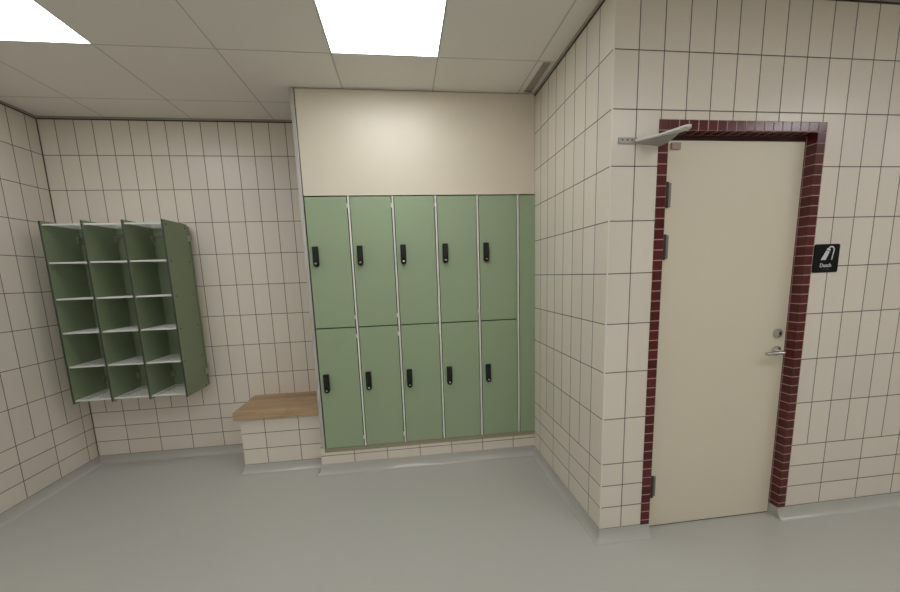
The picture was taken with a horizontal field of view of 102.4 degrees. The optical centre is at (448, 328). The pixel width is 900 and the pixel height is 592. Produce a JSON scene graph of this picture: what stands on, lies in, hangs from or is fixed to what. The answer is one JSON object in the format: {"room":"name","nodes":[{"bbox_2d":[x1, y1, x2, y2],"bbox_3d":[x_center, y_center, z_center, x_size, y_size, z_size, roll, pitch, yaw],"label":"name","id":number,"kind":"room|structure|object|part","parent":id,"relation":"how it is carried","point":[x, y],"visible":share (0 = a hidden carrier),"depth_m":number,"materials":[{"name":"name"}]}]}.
{"room":"changing room","nodes":[
{"label":"changing room","id":0,"kind":"room"},
{"bbox_2d":[0,104,97,513],"bbox_3d":[-2.660,0.197,0.025,0.100,2.708,5.705,-3,8,-7],"label":"wall","id":1,"kind":"structure","parent":0,"point":[45,437],"depth_m":2.52,"materials":[{"name":"tile"}]},
{"bbox_2d":[0,100,36,118],"bbox_3d":[-2.650,-1.135,-0.165,0.012,0.018,5.705,-3,8,-7],"label":"trim","id":2,"kind":"structure","parent":1,"relation":"attached to","point":[1,102],"depth_m":2.50,"materials":[{"name":"grey metal"}]},
{"bbox_2d":[35,119,99,455],"bbox_3d":[-2.965,-0.229,2.827,0.005,2.623,0.005,-3,8,-7],"label":"trim","id":3,"kind":"structure","parent":1,"relation":"attached to","point":[35,119],"depth_m":2.71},
{"bbox_2d":[0,444,243,528],"bbox_3d":[-1.913,1.467,0.302,1.318,0.065,5.705,-3,8,-7],"label":"baseboard","id":4,"kind":"structure","parent":1,"relation":"attached to","point":[18,510],"depth_m":3.02,"materials":[{"name":"grey plastic"}]},
{"bbox_2d":[37,119,495,455],"bbox_3d":[-1.245,-0.304,3.088,3.686,2.708,0.100,-3,8,-7],"label":"wall","id":5,"kind":"structure","parent":0,"point":[234,185],"depth_m":2.92,"materials":[{"name":"tile"}]},
{"bbox_2d":[38,219,209,404],"bbox_3d":[-2.380,-0.130,2.741,0.778,1.292,0.346,-3,8,-7],"label":"wall shelf","id":6,"kind":"object","parent":5,"relation":"attached to","point":[125,293],"visible":1,"depth_m":2.70,"materials":[{"name":"metal"}]},
{"bbox_3d":[-2.652,-0.727,2.598,0.240,0.011,0.280,-3,8,-7],"label":"shelf","id":7,"kind":"part","parent":6,"relation":"part of","materials":[{"name":"white metal"}]},
{"bbox_3d":[-2.643,-0.473,2.635,0.240,0.011,0.280,-3,8,-7],"label":"shelf","id":8,"kind":"part","parent":6,"relation":"part of","materials":[{"name":"white metal"}]},
{"bbox_3d":[-2.756,-0.106,2.668,0.013,1.292,0.290,-3,8,-7],"label":"panel","id":9,"kind":"part","parent":6,"relation":"part of","materials":[{"name":"green metal"}]},
{"bbox_3d":[-2.635,-0.226,2.672,0.240,0.011,0.280,-3,8,-7],"label":"shelf","id":10,"kind":"part","parent":6,"relation":"part of","materials":[{"name":"white metal"}]},
{"bbox_3d":[-2.626,0.013,2.707,0.240,0.011,0.280,-3,8,-7],"label":"shelf","id":11,"kind":"part","parent":6,"relation":"part of","materials":[{"name":"grey metal"}]},
{"bbox_3d":[-2.618,0.256,2.743,0.240,0.011,0.280,-3,8,-7],"label":"shelf","id":12,"kind":"part","parent":6,"relation":"part of","materials":[{"name":"grey metal"}]},
{"bbox_3d":[-2.610,0.504,2.779,0.240,0.011,0.280,-3,8,-7],"label":"shelf","id":13,"kind":"part","parent":6,"relation":"part of","materials":[{"name":"grey metal"}]},
{"bbox_3d":[-2.400,-0.740,2.628,0.240,0.011,0.280,-3,8,-7],"label":"shelf","id":14,"kind":"part","parent":6,"relation":"part of","materials":[{"name":"white metal"}]},
{"bbox_3d":[-2.392,-0.486,2.665,0.240,0.011,0.280,-3,8,-7],"label":"shelf","id":15,"kind":"part","parent":6,"relation":"part of","materials":[{"name":"white metal"}]},
{"bbox_3d":[-2.504,-0.119,2.698,0.013,1.292,0.290,-3,8,-7],"label":"panel","id":16,"kind":"part","parent":6,"relation":"part of","materials":[{"name":"green metal"}]},
{"bbox_3d":[-2.383,-0.239,2.702,0.240,0.011,0.280,-3,8,-7],"label":"shelf","id":17,"kind":"part","parent":6,"relation":"part of","materials":[{"name":"white metal"}]},
{"bbox_3d":[-2.375,-0.001,2.737,0.240,0.011,0.280,-3,8,-7],"label":"shelf","id":18,"kind":"part","parent":6,"relation":"part of","materials":[{"name":"grey metal"}]},
{"bbox_3d":[-2.367,0.243,2.773,0.240,0.011,0.280,-3,8,-7],"label":"shelf","id":19,"kind":"part","parent":6,"relation":"part of","materials":[{"name":"grey metal"}]},
{"bbox_3d":[-2.358,0.491,2.809,0.240,0.011,0.280,-3,8,-7],"label":"shelf","id":20,"kind":"part","parent":6,"relation":"part of","materials":[{"name":"grey metal"}]},
{"bbox_3d":[-2.149,-0.753,2.658,0.240,0.011,0.280,-3,8,-7],"label":"shelf","id":21,"kind":"part","parent":6,"relation":"part of","materials":[{"name":"white metal"}]},
{"bbox_3d":[-2.399,-0.145,2.875,0.774,1.276,0.014,-3,8,-7],"label":"panel","id":22,"kind":"part","parent":6,"relation":"part of","materials":[{"name":"green metal"}]},
{"bbox_3d":[-2.253,-0.132,2.728,0.013,1.292,0.290,-3,8,-7],"label":"panel","id":23,"kind":"part","parent":6,"relation":"part of","materials":[{"name":"green metal"}]},
{"bbox_3d":[-2.140,-0.499,2.695,0.240,0.011,0.280,-3,8,-7],"label":"shelf","id":24,"kind":"part","parent":6,"relation":"part of","materials":[{"name":"white metal"}]},
{"bbox_3d":[-2.132,-0.252,2.732,0.240,0.011,0.280,-3,8,-7],"label":"shelf","id":25,"kind":"part","parent":6,"relation":"part of","materials":[{"name":"white metal"}]},
{"bbox_3d":[-2.124,-0.014,2.767,0.240,0.011,0.280,-3,8,-7],"label":"shelf","id":26,"kind":"part","parent":6,"relation":"part of","materials":[{"name":"white metal"}]},
{"bbox_3d":[-2.115,0.230,2.803,0.240,0.011,0.280,-3,8,-7],"label":"shelf","id":27,"kind":"part","parent":6,"relation":"part of","materials":[{"name":"grey metal"}]},
{"bbox_3d":[-2.107,0.478,2.839,0.240,0.011,0.280,-3,8,-7],"label":"shelf","id":28,"kind":"part","parent":6,"relation":"part of","materials":[{"name":"grey metal"}]},
{"bbox_3d":[-2.002,-0.145,2.758,0.013,1.292,0.290,-3,8,-7],"label":"panel","id":29,"kind":"part","parent":6,"relation":"part of","materials":[{"name":"green metal"}]},
{"bbox_2d":[36,116,291,122],"bbox_3d":[-2.057,-1.585,2.745,1.901,0.018,0.012,-3,8,-7],"label":"trim","id":30,"kind":"structure","parent":5,"relation":"attached to","point":[37,117],"depth_m":2.73,"materials":[{"name":"grey metal"}]},
{"bbox_2d":[0,0,599,119],"bbox_3d":[1.699,-1.386,0.352,8.786,0.030,5.705,-3,8,-7],"label":"ceiling","id":31,"kind":"structure","parent":0,"point":[210,59],"depth_m":2.05,"materials":[{"name":"tile"}]},
{"bbox_2d":[0,0,91,43],"bbox_3d":[-2.109,-1.431,1.544,0.598,0.030,0.598,-3,8,-7],"label":"recessed light","id":32,"kind":"object","parent":31,"relation":"in","point":[20,20],"visible":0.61,"depth_m":1.73,"materials":[{"name":"white plastic"}]},
{"bbox_2d":[314,0,446,56],"bbox_3d":[-0.324,-1.524,1.757,0.598,0.030,0.598,-3,8,-7],"label":"recessed light","id":33,"kind":"object","parent":31,"relation":"in","point":[368,27],"visible":1,"depth_m":1.81,"materials":[{"name":"white plastic"}]},
{"bbox_2d":[524,62,552,92],"bbox_3d":[0.575,-1.636,2.354,0.063,0.016,0.365,-3,8,-7],"label":"air vent","id":34,"kind":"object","parent":31,"relation":"in","point":[545,66],"depth_m":2.35,"materials":[{"name":"white metal"}]},
{"bbox_2d":[0,453,899,591],"bbox_3d":[1.790,1.352,0.782,8.986,0.100,5.955,-3,8,-7],"label":"floor","id":35,"kind":"structure","parent":0,"point":[193,524],"depth_m":2.02,"materials":[{"name":"grey plastic"}]},
{"bbox_2d":[232,391,320,464],"bbox_3d":[-1.320,0.833,2.976,0.632,0.497,0.422,-3,8,-7],"label":"bench","id":36,"kind":"object","parent":35,"relation":"on","point":[281,427],"visible":0.73,"depth_m":2.80,"materials":[{"name":"tile"}]},
{"bbox_3d":[-1.335,0.618,2.943,0.618,0.062,0.421,-3,8,-7],"label":"seat","id":37,"kind":"part","parent":36,"relation":"part of","materials":[{"name":"brown wood"}]},
{"bbox_2d":[289,87,325,448],"bbox_3d":[-1.017,-0.370,2.790,0.025,2.502,0.522,-3,8,-7],"label":"end panel","id":38,"kind":"object","parent":35,"relation":"on","point":[291,89],"visible":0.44,"depth_m":2.53,"materials":[{"name":"grey metal"}]},
{"bbox_2d":[304,196,366,448],"bbox_3d":[-0.838,-0.035,2.839,0.300,1.831,0.542,-3,8,-7],"label":"locker","id":39,"kind":"object","parent":35,"relation":"on","point":[328,219],"visible":0.98,"depth_m":2.60,"materials":[{"name":"metal"}]},
{"bbox_3d":[-0.832,-0.454,2.550,0.280,0.905,0.020,-3,8,-7],"label":"door","id":40,"kind":"part","parent":39,"relation":"part of","materials":[{"name":"green metal"}]},
{"bbox_3d":[-0.801,0.449,2.684,0.280,0.908,0.020,-3,8,-7],"label":"door","id":41,"kind":"part","parent":39,"relation":"part of","materials":[{"name":"green metal"}]},
{"bbox_2d":[294,88,534,195],"bbox_3d":[-0.192,-1.277,2.514,1.630,0.675,0.020,-3,8,-7],"label":"wall","id":42,"kind":"structure","parent":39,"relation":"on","point":[352,142],"depth_m":2.50,"materials":[{"name":"beige paint"}]},
{"bbox_2d":[350,195,405,444],"bbox_3d":[-0.538,-0.051,2.875,0.300,1.831,0.542,-3,8,-7],"label":"locker","id":43,"kind":"object","parent":35,"relation":"on","point":[372,218],"visible":1,"depth_m":2.64,"materials":[{"name":"green metal"}]},
{"bbox_3d":[-0.532,-0.470,2.586,0.280,0.905,0.020,-3,8,-7],"label":"door","id":44,"kind":"part","parent":43,"relation":"part of","materials":[{"name":"green metal"}]},
{"bbox_3d":[-0.501,0.434,2.720,0.280,0.908,0.020,-3,8,-7],"label":"door","id":45,"kind":"part","parent":43,"relation":"part of","materials":[{"name":"green metal"}]},
{"bbox_2d":[393,195,444,441],"bbox_3d":[-0.239,-0.066,2.911,0.300,1.831,0.542,-3,8,-7],"label":"locker","id":46,"kind":"object","parent":35,"relation":"on","point":[415,217],"visible":1,"depth_m":2.67,"materials":[{"name":"green metal"}]},
{"bbox_3d":[-0.233,-0.485,2.622,0.280,0.905,0.020,-3,8,-7],"label":"door","id":47,"kind":"part","parent":46,"relation":"part of","materials":[{"name":"green metal"}]},
{"bbox_3d":[-0.202,0.418,2.755,0.280,0.908,0.020,-3,8,-7],"label":"door","id":48,"kind":"part","parent":46,"relation":"part of","materials":[{"name":"green metal"}]},
{"bbox_2d":[320,434,534,463],"bbox_3d":[-0.166,0.926,3.087,1.673,0.203,0.519,-3,8,-7],"label":"plinth","id":49,"kind":"object","parent":35,"relation":"on","point":[522,440],"visible":0.36,"depth_m":2.82,"materials":[{"name":"tile"}]},
{"bbox_2d":[325,430,533,452],"bbox_3d":[-0.122,0.881,2.835,1.638,0.030,0.024,-3,8,-7],"label":"base rail","id":50,"kind":"object","parent":49,"relation":"on","point":[445,439],"visible":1,"depth_m":2.82,"materials":[{"name":"metal"}]},
{"bbox_2d":[518,195,534,431],"bbox_3d":[0.601,-0.075,2.787,0.118,1.820,0.020,-3,8,-7],"label":"filler panel","id":51,"kind":"object","parent":50,"relation":"on","point":[526,202],"visible":1,"depth_m":2.77,"materials":[{"name":"green metal"}]},
{"bbox_2d":[436,195,482,437],"bbox_3d":[0.061,-0.082,2.947,0.300,1.831,0.542,-3,8,-7],"label":"locker","id":52,"kind":"object","parent":35,"relation":"on","point":[457,216],"visible":0.99,"depth_m":2.71,"materials":[{"name":"green metal"}]},
{"bbox_3d":[0.067,-0.501,2.658,0.280,0.905,0.020,-3,8,-7],"label":"door","id":53,"kind":"part","parent":52,"relation":"part of","materials":[{"name":"green metal"}]},
{"bbox_3d":[0.098,0.403,2.791,0.280,0.908,0.020,-3,8,-7],"label":"door","id":54,"kind":"part","parent":52,"relation":"part of","materials":[{"name":"green metal"}]},
{"bbox_2d":[478,194,519,434],"bbox_3d":[0.360,-0.097,2.983,0.300,1.831,0.542,-3,8,-7],"label":"locker","id":55,"kind":"object","parent":35,"relation":"on","point":[498,215],"visible":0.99,"depth_m":2.74,"materials":[{"name":"green metal"}]},
{"bbox_3d":[0.367,-0.516,2.694,0.280,0.905,0.020,-3,8,-7],"label":"door","id":56,"kind":"part","parent":55,"relation":"part of","materials":[{"name":"green metal"}]},
{"bbox_3d":[0.398,0.387,2.827,0.280,0.908,0.020,-3,8,-7],"label":"door","id":57,"kind":"part","parent":55,"relation":"part of","materials":[{"name":"green metal"}]},
{"bbox_2d":[518,0,899,528],"bbox_3d":[3.255,-0.427,2.876,5.200,2.708,1.605,-3,8,-7],"label":"wall","id":58,"kind":"structure","parent":0,"point":[834,62],"depth_m":1.88,"materials":[{"name":"tile"}]},
{"bbox_2d":[239,445,652,545],"bbox_3d":[-0.207,1.039,2.761,3.015,0.077,0.939,1,9,19],"label":"baseboard","id":59,"kind":"structure","parent":58,"relation":"attached to","point":[600,537],"depth_m":2.78,"materials":[{"name":"grey plastic"}]},
{"bbox_2d":[533,0,604,95],"bbox_3d":[0.664,-1.578,2.067,0.012,0.018,0.986,-3,8,-7],"label":"trim","id":60,"kind":"structure","parent":58,"relation":"attached to","point":[600,2],"depth_m":1.98,"materials":[{"name":"grey metal"}]},
{"bbox_2d":[599,0,615,528],"bbox_3d":[0.777,-0.204,1.778,0.005,2.621,0.005,-3,8,-7],"label":"trim","id":61,"kind":"structure","parent":58,"relation":"attached to","point":[615,0],"depth_m":1.75,"materials":[{"name":"tile"}]},
{"bbox_2d":[618,124,691,145],"bbox_3d":[0.940,-0.866,1.650,0.284,0.041,0.134,4,10,36],"label":"wall bracket","id":62,"kind":"object","parent":58,"relation":"attached to","point":[660,139],"visible":1,"depth_m":1.65,"materials":[{"name":"grey metal"}]},
{"bbox_3d":[0.834,-0.874,1.684,0.094,0.028,0.007,-3,8,-7],"label":"wall plate","id":63,"kind":"part","parent":62,"relation":"part of","materials":[{"name":"grey metal"}]},
{"bbox_3d":[0.964,-0.860,1.667,0.167,0.021,0.080,4,10,35],"label":"arm","id":64,"kind":"part","parent":62,"relation":"part of","materials":[{"name":"grey metal"}]},
{"bbox_3d":[0.960,-0.867,1.614,0.058,0.010,0.222,-9,11,-40],"label":"arm","id":65,"kind":"part","parent":62,"relation":"part of","materials":[{"name":"grey metal"}]},
{"bbox_2d":[649,136,805,525],"bbox_3d":[1.467,0.080,1.946,0.803,2.097,0.116,-3,8,-7],"label":"door","id":66,"kind":"structure","parent":58,"relation":"in","point":[732,202],"depth_m":1.94,"materials":[{"name":"metal"}]},
{"bbox_3d":[1.106,-0.889,1.763,0.048,0.030,0.012,-3,8,-7],"label":"contact plate","id":67,"kind":"part","parent":66,"relation":"part of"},
{"bbox_3d":[1.462,0.074,1.980,0.803,2.096,0.046,-3,8,-7],"label":"frame","id":68,"kind":"part","parent":66,"relation":"part of","materials":[{"name":"beige metal"}]},
{"bbox_3d":[1.760,0.131,1.960,0.127,0.019,0.056,-3,8,-7],"label":"lever","id":69,"kind":"part","parent":66,"relation":"part of","materials":[{"name":"silver metal"}]},
{"bbox_2d":[640,119,827,524],"bbox_3d":[1.464,0.022,1.945,0.906,2.085,0.104,-3,8,-7],"label":"trim","id":70,"kind":"structure","parent":58,"relation":"attached to","point":[815,133],"depth_m":1.88,"materials":[{"name":"red tile"}]},
{"bbox_2d":[812,244,839,272],"bbox_3d":[1.986,-0.369,1.903,0.152,0.147,0.005,-3,8,-7],"label":"sign","id":71,"kind":"object","parent":58,"relation":"attached to","point":[825,256],"visible":1,"depth_m":1.90,"materials":[{"name":"black plastic"}]},
{"bbox_2d":[767,492,899,521],"bbox_3d":[3.938,0.960,2.375,4.108,0.065,0.141,-3,8,-7],"label":"baseboard","id":72,"kind":"structure","parent":58,"relation":"attached to","point":[890,500],"depth_m":2.13,"materials":[{"name":"grey plastic"}]},
{"bbox_2d":[837,0,899,4],"bbox_3d":[3.304,-1.642,1.885,5.212,0.018,0.012,-3,8,-7],"label":"trim","id":73,"kind":"structure","parent":58,"relation":"attached to","point":[867,1],"depth_m":1.74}
]}

